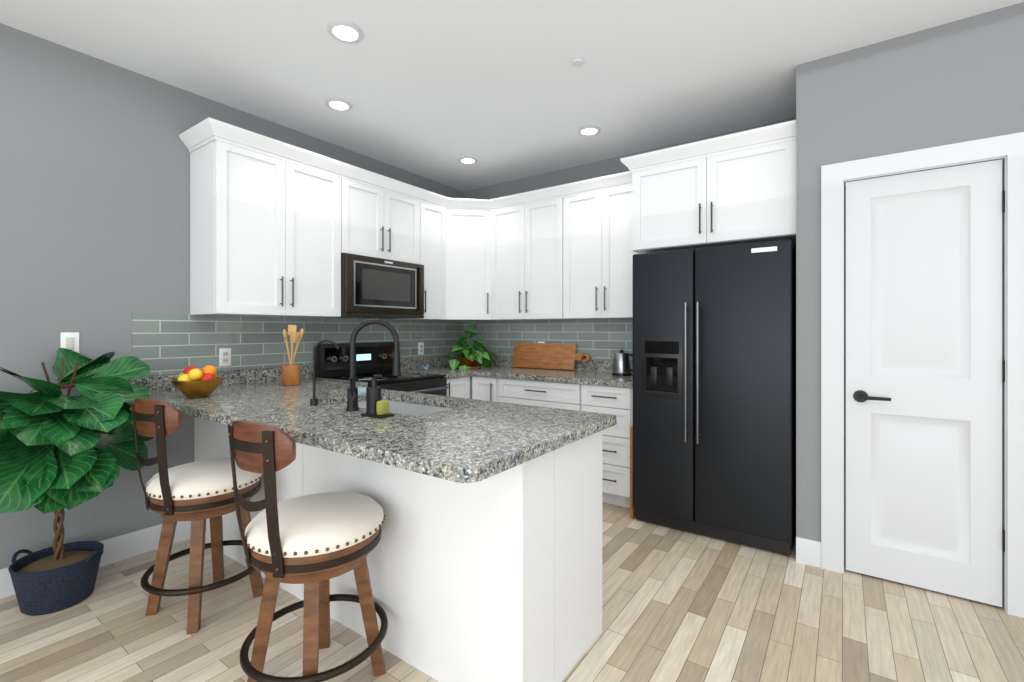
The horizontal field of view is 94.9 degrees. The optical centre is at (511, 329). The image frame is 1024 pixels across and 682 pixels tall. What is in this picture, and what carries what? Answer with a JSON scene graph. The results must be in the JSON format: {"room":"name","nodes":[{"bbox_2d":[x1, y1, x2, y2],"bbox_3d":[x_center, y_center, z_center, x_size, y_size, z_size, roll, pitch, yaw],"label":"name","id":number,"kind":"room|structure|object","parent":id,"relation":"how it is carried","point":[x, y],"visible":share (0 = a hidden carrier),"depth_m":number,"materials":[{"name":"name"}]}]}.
{"room":"kitchen","nodes":[
{"label":"kitchen","id":0,"kind":"room"},
{"bbox_2d":[0,23,462,568],"bbox_3d":[-2.574,-0.093,2.137,0.100,2.740,7.200,0,0,35],"label":"wall","id":1,"kind":"structure","parent":0,"point":[94,201],"depth_m":2.52,"materials":[{"name":"grey paint"}]},
{"bbox_2d":[61,332,78,352],"bbox_3d":[-2.294,0.071,2.438,0.008,0.116,0.072,0,0,35],"label":"switch plate","id":2,"kind":"object","parent":1,"relation":"attached to","point":[70,340],"visible":0.75,"depth_m":2.44,"materials":[{"name":"white plastic"}]},
{"bbox_2d":[0,521,190,598],"bbox_3d":[-3.252,1.210,1.078,0.014,0.135,4.468,0,0,35],"label":"baseboard","id":3,"kind":"structure","parent":1,"relation":"attached to","point":[145,540],"depth_m":2.63,"materials":[{"name":"white wood"}]},
{"bbox_2d":[187,121,350,317],"bbox_3d":[-1.582,-0.636,3.148,0.348,1.086,0.884,0,0,35],"label":"upper cabinet","id":4,"kind":"object","parent":1,"relation":"attached to","point":[277,228],"depth_m":2.91,"materials":[{"name":"white wood"}]},
{"bbox_2d":[132,313,463,375],"bbox_3d":[-1.327,0.084,3.808,0.007,0.363,2.830,0,0,35],"label":"tile backsplash","id":5,"kind":"structure","parent":1,"relation":"attached to","point":[166,343],"depth_m":3.19,"materials":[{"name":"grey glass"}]},
{"bbox_2d":[219,348,230,366],"bbox_3d":[-1.857,0.177,3.043,0.008,0.116,0.072,0,0,35],"label":"electrical outlet","id":6,"kind":"object","parent":5,"relation":"attached to","point":[224,356],"visible":1,"depth_m":3.04,"materials":[{"name":"white plastic"}]},
{"bbox_2d":[418,342,423,354],"bbox_3d":[-0.861,0.177,4.453,0.008,0.116,0.072,0,0,35],"label":"electrical outlet","id":7,"kind":"object","parent":5,"relation":"attached to","point":[420,348],"visible":1,"depth_m":4.45,"materials":[{"name":"white plastic"}]},
{"bbox_2d":[351,165,414,263],"bbox_3d":[-1.142,-0.866,3.771,0.348,0.626,0.764,0,0,35],"label":"upper cabinet","id":8,"kind":"object","parent":1,"relation":"attached to","point":[382,209],"depth_m":3.64,"materials":[{"name":"white wood"}]},
{"bbox_2d":[336,253,423,318],"bbox_3d":[-1.109,-0.323,3.748,0.428,0.454,0.759,0,0,35],"label":"microwave","id":9,"kind":"object","parent":8,"relation":"attached to","point":[375,287],"visible":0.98,"depth_m":3.58,"materials":[{"name":"black metal"}]},
{"bbox_2d":[395,186,446,320],"bbox_3d":[-0.817,-0.636,4.199,0.386,1.086,0.431,0,0,35],"label":"upper cabinet","id":10,"kind":"object","parent":1,"relation":"attached to","point":[430,207],"depth_m":4.11,"materials":[{"name":"white wood"}]},
{"bbox_2d":[0,502,1023,681],"bbox_3d":[0.121,1.327,0.233,6.700,0.100,7.200,0,0,35],"label":"floor","id":11,"kind":"structure","parent":0,"point":[678,605],"depth_m":2.00,"materials":[{"name":"brown wood"}]},
{"bbox_2d":[0,348,153,615],"bbox_3d":[-2.074,0.683,2.128,0.686,1.188,0.827,0,0,35],"label":"fiddle leaf fig","id":12,"kind":"object","parent":11,"relation":"on","point":[57,455],"visible":0.96,"depth_m":2.08,"materials":[{"name":"green plant"}]},
{"bbox_2d":[130,398,263,633],"bbox_3d":[-1.427,0.784,2.178,0.489,0.992,0.518,0,0,25],"label":"bar stool","id":13,"kind":"object","parent":11,"relation":"on","point":[197,494],"visible":0.77,"depth_m":2.02,"materials":[{"name":"brown wood"}]},
{"bbox_2d":[194,417,333,591],"bbox_3d":[-1.357,0.839,2.861,1.047,0.876,0.626,0,0,35],"label":"base cabinet","id":14,"kind":"object","parent":11,"relation":"on","point":[211,439],"depth_m":2.63,"materials":[{"name":"white wood"}]},
{"bbox_2d":[227,420,387,681],"bbox_3d":[-0.708,0.784,1.682,0.489,0.992,0.518,0,0,29],"label":"bar stool","id":15,"kind":"object","parent":11,"relation":"on","point":[314,544],"visible":1,"depth_m":1.53,"materials":[{"name":"brown wood"}]},
{"bbox_2d":[290,452,380,599],"bbox_3d":[-0.790,0.977,2.472,0.328,0.599,0.606,0,0,35],"label":"base cabinet","id":16,"kind":"object","parent":11,"relation":"on","point":[308,477],"depth_m":2.16,"materials":[{"name":"white wood"}]},
{"bbox_2d":[326,464,401,658],"bbox_3d":[-0.447,0.977,2.230,0.512,0.599,0.606,0,0,35],"label":"panel","id":17,"kind":"object","parent":11,"relation":"on","point":[382,483],"depth_m":1.89,"materials":[{"name":"white wood"}]},
{"bbox_2d":[316,342,448,395],"bbox_3d":[-0.981,0.692,3.659,0.706,1.170,0.759,0,0,35],"label":"range","id":18,"kind":"object","parent":11,"relation":"on","point":[333,361],"visible":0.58,"depth_m":3.65,"materials":[{"name":"black metal"}]},
{"bbox_2d":[447,376,465,397],"bbox_3d":[-0.714,0.839,4.143,0.618,0.876,0.328,0,0,35],"label":"base cabinet","id":19,"kind":"object","parent":11,"relation":"on","point":[457,386],"depth_m":3.97,"materials":[{"name":"white wood"}]},
{"bbox_2d":[402,447,561,681],"bbox_3d":[-0.131,0.839,1.747,0.561,0.876,0.181,0,0,35],"label":"peninsula base panel","id":20,"kind":"object","parent":11,"relation":"on","point":[497,577],"depth_m":1.62,"materials":[{"name":"white wood"}]},
{"bbox_2d":[129,365,616,482],"bbox_3d":[-0.854,0.432,2.311,2.502,0.330,0.960,0,0,35],"label":"countertop","id":21,"kind":"structure","parent":20,"relation":"on","point":[459,440],"depth_m":1.85,"materials":[{"name":"stone"}]},
{"bbox_2d":[171,365,223,397],"bbox_3d":[-1.676,0.273,2.506,0.236,0.167,0.236,0,0,35],"label":"fruit bowl","id":22,"kind":"object","parent":21,"relation":"on","point":[192,382],"visible":1,"depth_m":2.45,"materials":[{"name":"gold metal"}]},
{"bbox_2d":[282,325,302,385],"bbox_3d":[-1.419,0.162,3.047,0.125,0.389,0.143,0,0,35],"label":"utensil crock","id":23,"kind":"object","parent":21,"relation":"on","point":[291,374],"visible":1,"depth_m":3.01,"materials":[{"name":"brown wood"}]},
{"bbox_2d":[310,340,338,404],"bbox_3d":[-0.898,0.201,2.244,0.093,0.310,0.111,0,0,35],"label":"water tap","id":24,"kind":"object","parent":21,"relation":"on","point":[313,400],"visible":1,"depth_m":2.23,"materials":[{"name":"black metal"}]},
{"bbox_2d":[346,319,400,410],"bbox_3d":[-0.632,0.152,2.103,0.171,0.408,0.218,0,0,35],"label":"faucet","id":25,"kind":"object","parent":21,"relation":"on","point":[352,397],"visible":1,"depth_m":2.09,"materials":[{"name":"black metal"}]},
{"bbox_2d":[361,375,394,417],"bbox_3d":[-0.558,0.271,1.953,0.125,0.170,0.080,0,0,35],"label":"soap dispenser","id":26,"kind":"object","parent":21,"relation":"on","point":[377,406],"visible":1,"depth_m":1.94,"materials":[{"name":"black plastic"}]},
{"bbox_2d":[466,376,497,401],"bbox_3d":[-0.090,0.839,4.247,0.320,0.876,0.681,0,0,35],"label":"base cabinet","id":27,"kind":"object","parent":11,"relation":"on","point":[477,387],"depth_m":4.03,"materials":[{"name":"white wood"}]},
{"bbox_2d":[400,356,468,375],"bbox_3d":[-0.713,0.332,4.122,0.642,0.130,0.300,0,0,35],"label":"countertop","id":28,"kind":"structure","parent":27,"relation":"on","point":[408,365],"depth_m":4.35,"materials":[{"name":"stone"}]},
{"bbox_2d":[498,378,581,410],"bbox_3d":[0.342,0.839,3.980,0.843,0.876,0.618,0,0,35],"label":"base cabinet","id":29,"kind":"object","parent":11,"relation":"on","point":[560,395],"depth_m":3.69,"materials":[{"name":"white wood"}]},
{"bbox_2d":[562,427,609,680],"bbox_3d":[0.020,0.839,2.011,0.619,0.876,0.425,0,0,35],"label":"base cabinet","id":30,"kind":"object","parent":11,"relation":"on","point":[585,461],"depth_m":1.84,"materials":[{"name":"white wood"}]},
{"bbox_2d":[582,384,632,507],"bbox_3d":[0.852,0.839,3.620,0.405,0.876,0.618,0,0,35],"label":"base cabinet","id":31,"kind":"object","parent":11,"relation":"on","point":[614,400],"depth_m":3.33,"materials":[{"name":"white wood"}]},
{"bbox_2d":[469,357,632,387],"bbox_3d":[0.156,0.332,4.091,2.097,0.130,0.652,0,0,35],"label":"countertop","id":32,"kind":"structure","parent":31,"relation":"on","point":[590,372],"depth_m":3.89,"materials":[{"name":"stone"}]},
{"bbox_2d":[438,324,497,369],"bbox_3d":[-0.406,0.149,4.437,0.544,0.414,0.574,0,0,35],"label":"pothos plant","id":33,"kind":"object","parent":32,"relation":"on","point":[469,356],"visible":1,"depth_m":4.37,"materials":[{"name":"green plant"}]},
{"bbox_2d":[512,343,589,369],"bbox_3d":[0.344,0.239,4.274,0.800,0.232,0.066,0,0,35],"label":"cutting board","id":34,"kind":"object","parent":32,"relation":"on","point":[557,356],"visible":1,"depth_m":4.28,"materials":[{"name":"brown wood"}]},
{"bbox_2d":[610,350,632,375],"bbox_3d":[0.872,0.256,3.681,0.227,0.200,0.150,0,0,35],"label":"kettle","id":35,"kind":"object","parent":32,"relation":"on","point":[621,365],"visible":0.88,"depth_m":3.63,"materials":[{"name":"silver metal"}]},
{"bbox_2d":[630,426,635,518],"bbox_3d":[0.946,0.967,3.373,0.022,0.619,0.480,0,0,35],"label":"wooden board","id":36,"kind":"object","parent":11,"relation":"on","point":[632,512],"visible":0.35,"depth_m":3.18,"materials":[{"name":"brown wood"}]},
{"bbox_2d":[633,239,795,555],"bbox_3d":[1.361,0.387,3.125,0.913,1.780,0.796,0,0,35],"label":"refrigerator","id":37,"kind":"object","parent":11,"relation":"on","point":[714,391],"visible":1,"depth_m":2.81,"materials":[{"name":"black metal"}]},
{"bbox_2d":[0,0,1023,191],"bbox_3d":[0.121,-1.513,0.233,6.700,0.100,7.200,0,0,35],"label":"ceiling","id":38,"kind":"structure","parent":0,"point":[501,91],"depth_m":2.56,"materials":[{"name":"white paint"}]},
{"bbox_2d":[325,98,351,110],"bbox_3d":[-1.123,-1.456,3.046,0.168,0.011,0.168,0,0,35],"label":"recessed light","id":39,"kind":"object","parent":38,"relation":"in","point":[337,104],"visible":1,"depth_m":3.04,"materials":[{"name":"white plastic"}]},
{"bbox_2d":[327,21,362,42],"bbox_3d":[-0.816,-1.456,2.303,0.168,0.011,0.168,0,0,35],"label":"recessed light","id":40,"kind":"object","parent":38,"relation":"in","point":[345,31],"visible":1,"depth_m":2.29,"materials":[{"name":"white plastic"}]},
{"bbox_2d":[458,157,476,163],"bbox_3d":[-0.380,-1.456,4.046,0.168,0.011,0.168,0,0,35],"label":"recessed light","id":41,"kind":"object","parent":38,"relation":"in","point":[467,160],"visible":1,"depth_m":4.04,"materials":[{"name":"white plastic"}]},
{"bbox_2d":[572,58,583,66],"bbox_3d":[0.359,-1.456,2.562,0.068,0.011,0.068,0,0,35],"label":"sprinkler","id":42,"kind":"object","parent":38,"relation":"attached to","point":[578,62],"visible":1,"depth_m":2.55,"materials":[{"name":"white"}]},
{"bbox_2d":[578,126,600,135],"bbox_3d":[0.566,-1.456,3.445,0.168,0.011,0.168,0,0,35],"label":"recessed light","id":43,"kind":"object","parent":38,"relation":"in","point":[588,130],"visible":1,"depth_m":3.43,"materials":[{"name":"white plastic"}]},
{"bbox_2d":[463,117,795,360],"bbox_3d":[0.769,-0.093,4.122,3.070,2.740,0.100,0,0,35],"label":"wall","id":44,"kind":"structure","parent":0,"point":[606,167],"depth_m":4.26,"materials":[{"name":"grey paint"}]},
{"bbox_2d":[447,197,502,320],"bbox_3d":[-0.430,-0.636,4.482,0.690,1.086,0.690,0,0,35],"label":"upper cabinet","id":45,"kind":"object","parent":44,"relation":"attached to","point":[470,222],"depth_m":4.29,"materials":[{"name":"white wood"}]},
{"bbox_2d":[495,197,530,320],"bbox_3d":[0.050,-0.600,4.329,0.483,1.014,0.386,0,0,35],"label":"upper cabinet","id":46,"kind":"object","parent":44,"relation":"attached to","point":[512,218],"depth_m":4.18,"materials":[{"name":"white wood"}]},
{"bbox_2d":[464,319,632,361],"bbox_3d":[0.354,0.084,4.348,2.070,0.363,0.007,0,0,35],"label":"tile backsplash","id":47,"kind":"structure","parent":44,"relation":"attached to","point":[598,338],"depth_m":4.26,"materials":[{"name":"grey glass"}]},
{"bbox_2d":[531,193,570,319],"bbox_3d":[0.366,-0.600,4.129,0.500,1.014,0.348,0,0,35],"label":"upper cabinet","id":48,"kind":"object","parent":44,"relation":"attached to","point":[550,216],"depth_m":3.95,"materials":[{"name":"white wood"}]},
{"bbox_2d":[571,181,634,319],"bbox_3d":[0.778,-0.600,3.838,0.755,1.014,0.348,0,0,35],"label":"upper cabinet","id":49,"kind":"object","parent":44,"relation":"attached to","point":[601,264],"depth_m":3.68,"materials":[{"name":"white wood"}]},
{"bbox_2d":[627,121,795,253],"bbox_3d":[1.407,-0.863,3.222,0.981,0.632,0.628,0,0,35],"label":"upper cabinet","id":50,"kind":"object","parent":44,"relation":"attached to","point":[736,188],"depth_m":2.93,"materials":[{"name":"white wood"}]},
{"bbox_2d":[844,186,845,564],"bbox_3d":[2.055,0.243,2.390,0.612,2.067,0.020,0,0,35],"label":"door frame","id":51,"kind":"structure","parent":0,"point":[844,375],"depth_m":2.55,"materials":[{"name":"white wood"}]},
{"bbox_2d":[796,2,1023,541],"bbox_3d":[3.001,-0.093,1.648,3.430,2.740,0.100,0,0,35],"label":"wall","id":52,"kind":"structure","parent":0,"point":[942,85],"depth_m":2.39,"materials":[{"name":"grey paint"}]},
{"bbox_2d":[821,132,1023,617],"bbox_3d":[2.015,0.200,2.334,0.796,2.155,0.118,0,0,35],"label":"door frame","id":53,"kind":"structure","parent":52,"relation":"attached to","point":[1008,149],"depth_m":2.23,"materials":[{"name":"white wood"}]},
{"bbox_2d":[846,159,1004,606],"bbox_3d":[1.994,0.243,2.297,0.591,2.043,0.103,0,0,35],"label":"door","id":54,"kind":"structure","parent":52,"relation":"in","point":[925,370],"depth_m":2.30,"materials":[{"name":"white wood"}]}
]}

